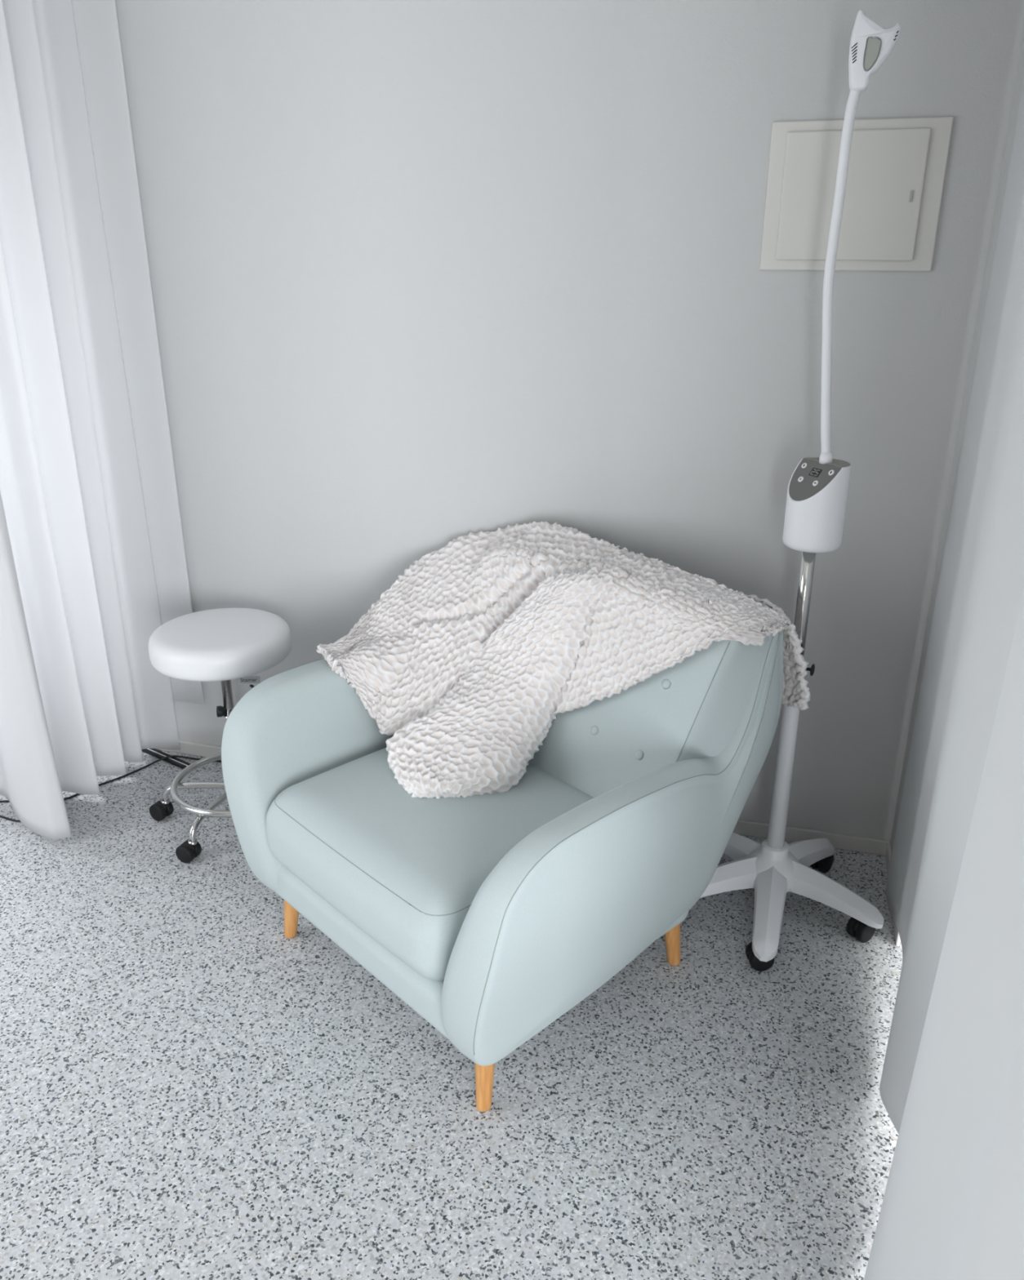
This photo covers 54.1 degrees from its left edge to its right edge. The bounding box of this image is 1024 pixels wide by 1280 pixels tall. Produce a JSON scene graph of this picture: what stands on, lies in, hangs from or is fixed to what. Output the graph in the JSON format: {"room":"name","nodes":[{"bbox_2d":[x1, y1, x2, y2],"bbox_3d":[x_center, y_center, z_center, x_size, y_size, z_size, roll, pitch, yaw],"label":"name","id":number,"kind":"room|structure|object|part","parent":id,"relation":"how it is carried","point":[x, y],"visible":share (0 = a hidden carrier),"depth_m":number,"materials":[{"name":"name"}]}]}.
{"room":"dental clinic room","nodes":[
{"label":"dental clinic room","id":0,"kind":"room"},
{"bbox_2d":[0,750,902,1279],"bbox_3d":[-0.074,1.316,1.150,4.750,0.100,4.371,6,23,14],"label":"floor","id":1,"kind":"structure","parent":0,"point":[191,1088],"depth_m":2.00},
{"bbox_2d":[0,815,20,822],"bbox_3d":[-1.498,0.522,2.982,0.282,0.006,0.038,7,23,16],"label":"power cord","id":2,"kind":"object","parent":1,"relation":"on","point":[1,816],"visible":0.44,"depth_m":2.96,"materials":[{"name":"black plastic"}]},
{"bbox_2d":[0,755,221,802],"bbox_3d":[-1.214,0.431,3.194,0.802,0.019,0.156,-8,23,-19],"label":"power cord","id":3,"kind":"object","parent":1,"relation":"on","point":[171,756],"visible":0.52,"depth_m":3.24,"materials":[{"name":"black plastic"}]},
{"bbox_2d":[142,748,190,768],"bbox_3d":[-1.144,0.387,3.312,0.225,0.011,0.028,14,26,32],"label":"cable","id":4,"kind":"object","parent":1,"relation":"on","point":[155,753],"visible":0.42,"depth_m":3.30,"materials":[{"name":"black plastic"}]},
{"bbox_2d":[148,607,291,862],"bbox_3d":[-0.825,0.252,2.847,0.479,0.609,0.467,6,23,14],"label":"stool","id":5,"kind":"object","parent":1,"relation":"on","point":[224,645],"visible":0.66,"depth_m":2.71,"materials":[{"name":"white leather"}]},
{"bbox_3d":[-0.929,0.447,2.951,0.211,0.067,0.018,1,22,1],"label":"leg","id":6,"kind":"part","parent":5,"relation":"part of","materials":[{"name":"silver metal"}]},
{"bbox_3d":[-0.847,0.492,2.839,0.018,0.067,0.211,8,23,19],"label":"leg","id":7,"kind":"part","parent":5,"relation":"part of","materials":[{"name":"silver metal"}]},
{"bbox_3d":[-0.803,0.003,2.769,0.381,0.089,0.381,6,23,14],"label":"seat","id":8,"kind":"part","parent":5,"relation":"part of","materials":[{"name":"white leather"}]},
{"bbox_3d":[-0.822,0.202,2.848,0.028,0.032,0.032,-3,22,-8],"label":"height knob","id":9,"kind":"part","parent":5,"relation":"part of","materials":[{"name":"black plastic"}]},
{"bbox_2d":[221,630,782,1111],"bbox_3d":[-0.014,0.325,2.321,0.950,0.865,0.996,-19,29,-39],"label":"armchair","id":10,"kind":"object","parent":1,"relation":"on","point":[492,917],"visible":0.72,"depth_m":2.10,"materials":[{"name":"green fabric"}]},
{"bbox_3d":[-0.532,0.649,2.447,0.055,0.170,0.049,-19,29,-39],"label":"leg","id":11,"kind":"part","parent":10,"relation":"part of","materials":[{"name":"brown wood"}]},
{"bbox_3d":[-0.281,0.175,2.558,0.936,0.682,0.228,-19,29,-39],"label":"armrest","id":12,"kind":"part","parent":10,"relation":"part of","materials":[{"name":"green fabric"}]},
{"bbox_2d":[266,747,593,980],"bbox_3d":[-0.150,0.433,2.259,0.606,0.217,0.654,-19,29,-39],"label":"seat cushion","id":13,"kind":"object","parent":10,"relation":"on","point":[401,873],"depth_m":2.10,"materials":[{"name":"green fabric"}]},
{"bbox_3d":[-0.093,0.564,2.337,0.670,0.124,0.800,-19,29,-39],"label":"seat","id":14,"kind":"part","parent":10,"relation":"part of","materials":[{"name":"green fabric"}]},
{"bbox_3d":[-0.053,0.840,1.971,0.055,0.170,0.049,-19,29,-39],"label":"leg","id":15,"kind":"part","parent":10,"relation":"part of","materials":[{"name":"brown wood"}]},
{"bbox_2d":[316,520,810,799],"bbox_3d":[0.037,0.045,2.385,0.778,0.487,1.102,-19,29,-39],"label":"throw blanket","id":16,"kind":"object","parent":10,"relation":"on","point":[469,659],"visible":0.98,"depth_m":2.32,"materials":[{"name":"white fabric"}]},
{"bbox_3d":[0.243,0.384,2.036,0.936,0.682,0.228,-19,29,-39],"label":"armrest","id":17,"kind":"part","parent":10,"relation":"part of","materials":[{"name":"green fabric"}]},
{"bbox_3d":[0.133,0.204,2.420,0.552,0.716,0.822,-19,29,-39],"label":"backrest","id":18,"kind":"part","parent":10,"relation":"part of","materials":[{"name":"green fabric"}]},
{"bbox_3d":[0.370,0.688,2.352,0.055,0.170,0.049,-19,29,-39],"label":"leg","id":19,"kind":"part","parent":10,"relation":"part of","materials":[{"name":"brown wood"}]},
{"bbox_2d":[687,8,901,971],"bbox_3d":[0.662,-0.230,2.195,0.528,1.987,0.520,6,23,14],"label":"lamp","id":20,"kind":"object","parent":1,"relation":"on","point":[817,491],"visible":0.88,"depth_m":2.29,"materials":[{"name":"white plastic"}]},
{"bbox_3d":[0.508,0.602,2.525,0.248,0.110,0.082,-3,22,-8],"label":"leg","id":21,"kind":"part","parent":20,"relation":"part of","materials":[{"name":"white plastic"}]},
{"bbox_3d":[0.592,0.542,2.674,0.082,0.110,0.248,-11,24,-24],"label":"leg","id":22,"kind":"part","parent":20,"relation":"part of","materials":[{"name":"white plastic"}]},
{"bbox_3d":[0.619,0.648,2.409,0.082,0.110,0.249,6,23,14],"label":"leg","id":23,"kind":"part","parent":20,"relation":"part of","materials":[{"name":"white plastic"}]},
{"bbox_3d":[0.774,0.554,2.643,0.248,0.110,0.082,-19,29,-39],"label":"leg","id":24,"kind":"part","parent":20,"relation":"part of","materials":[{"name":"white plastic"}]},
{"bbox_3d":[0.694,0.069,2.316,0.006,0.030,0.030,12,25,27],"label":"knob","id":25,"kind":"part","parent":20,"relation":"part of","materials":[{"name":"black plastic"}]},
{"bbox_3d":[0.639,-0.339,2.157,0.060,0.079,0.113,-11,25,-26],"label":"control panel","id":26,"kind":"part","parent":20,"relation":"part of","materials":[{"name":"grey plastic"}]},
{"bbox_2d":[818,451,832,463],"bbox_3d":[0.675,-0.393,2.157,0.028,0.024,0.028,6,23,14],"label":"collar","id":27,"kind":"object","parent":20,"relation":"attached to","point":[825,457],"depth_m":2.15,"materials":[{"name":"white plastic"}]},
{"bbox_3d":[0.691,-0.385,2.168,0.051,0.004,0.112,-12,25,-27],"label":"plate","id":28,"kind":"part","parent":20,"relation":"part of","materials":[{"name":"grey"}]},
{"bbox_3d":[0.793,0.622,2.474,0.248,0.110,0.082,12,25,28],"label":"leg","id":29,"kind":"part","parent":20,"relation":"part of","materials":[{"name":"white plastic"}]},
{"bbox_2d":[115,0,1023,841],"bbox_3d":[0.490,-0.672,2.543,4.750,2.550,0.150,6,23,14],"label":"wall","id":30,"kind":"structure","parent":0,"point":[425,275],"depth_m":2.52,"materials":[{"name":"grey paint"}]},
{"bbox_2d":[155,740,890,855],"bbox_3d":[-0.313,0.439,3.139,2.828,0.045,0.012,6,23,14],"label":"baseboard","id":31,"kind":"structure","parent":30,"relation":"attached to","point":[838,841],"depth_m":2.84,"materials":[{"name":"white paint"}]},
{"bbox_2d":[759,116,953,271],"bbox_3d":[0.760,-0.990,2.240,0.376,0.310,0.018,6,23,14],"label":"access panel","id":32,"kind":"object","parent":30,"relation":"attached to","point":[896,169],"visible":1,"depth_m":2.23,"materials":[{"name":"metal"}]},
{"bbox_3d":[0.755,-0.990,2.238,0.300,0.267,0.008,6,23,14],"label":"door","id":33,"kind":"part","parent":32,"relation":"part of","materials":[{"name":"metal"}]},
{"bbox_2d":[890,35,1023,947],"bbox_3d":[1.054,-0.505,2.128,0.120,2.550,0.411,6,23,14],"label":"wall","id":34,"kind":"structure","parent":0,"point":[1020,75],"depth_m":2.30,"materials":[{"name":"grey paint"}]},
{"bbox_2d":[884,842,900,946],"bbox_3d":[0.990,0.653,2.606,0.010,0.045,0.399,6,23,14],"label":"baseboard","id":35,"kind":"structure","parent":34,"relation":"attached to","point":[888,850],"depth_m":2.70,"materials":[{"name":"white paint"}]},
{"bbox_3d":[-0.074,-1.143,0.162,4.750,0.100,4.371,6,23,14],"label":"ceiling","id":36,"kind":"structure","parent":0,"visible":0},
{"bbox_3d":[-1.341,-1.856,2.150,0.580,0.060,0.662,6,23,14],"label":"rail","id":37,"kind":"object","parent":36,"relation":"attached to","visible":0},
{"bbox_2d":[0,0,180,839],"bbox_3d":[-1.392,-0.703,2.669,0.457,2.466,0.574,6,23,14],"label":"curtain","id":38,"kind":"object","parent":37,"relation":"hanging from","point":[82,695],"visible":0.98,"depth_m":2.77,"materials":[{"name":"white fabric"}]},
{"bbox_2d":[71,0,204,704],"bbox_3d":[-1.215,-0.877,2.865,0.462,2.290,0.008,6,23,14],"label":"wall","id":39,"kind":"structure","parent":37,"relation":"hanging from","point":[95,21],"depth_m":2.78,"materials":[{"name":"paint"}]},
{"bbox_3d":[0.687,-1.348,0.886,0.136,0.060,1.920,6,23,14],"label":"rail","id":40,"kind":"object","parent":36,"relation":"attached to","visible":0},
{"bbox_2d":[863,76,1023,1279],"bbox_3d":[0.699,-0.195,1.421,0.077,2.478,1.749,8,23,19],"label":"curtain","id":41,"kind":"object","parent":40,"relation":"hanging from","point":[951,1086],"visible":1,"depth_m":1.45,"materials":[{"name":"grey fabric"}]}
]}

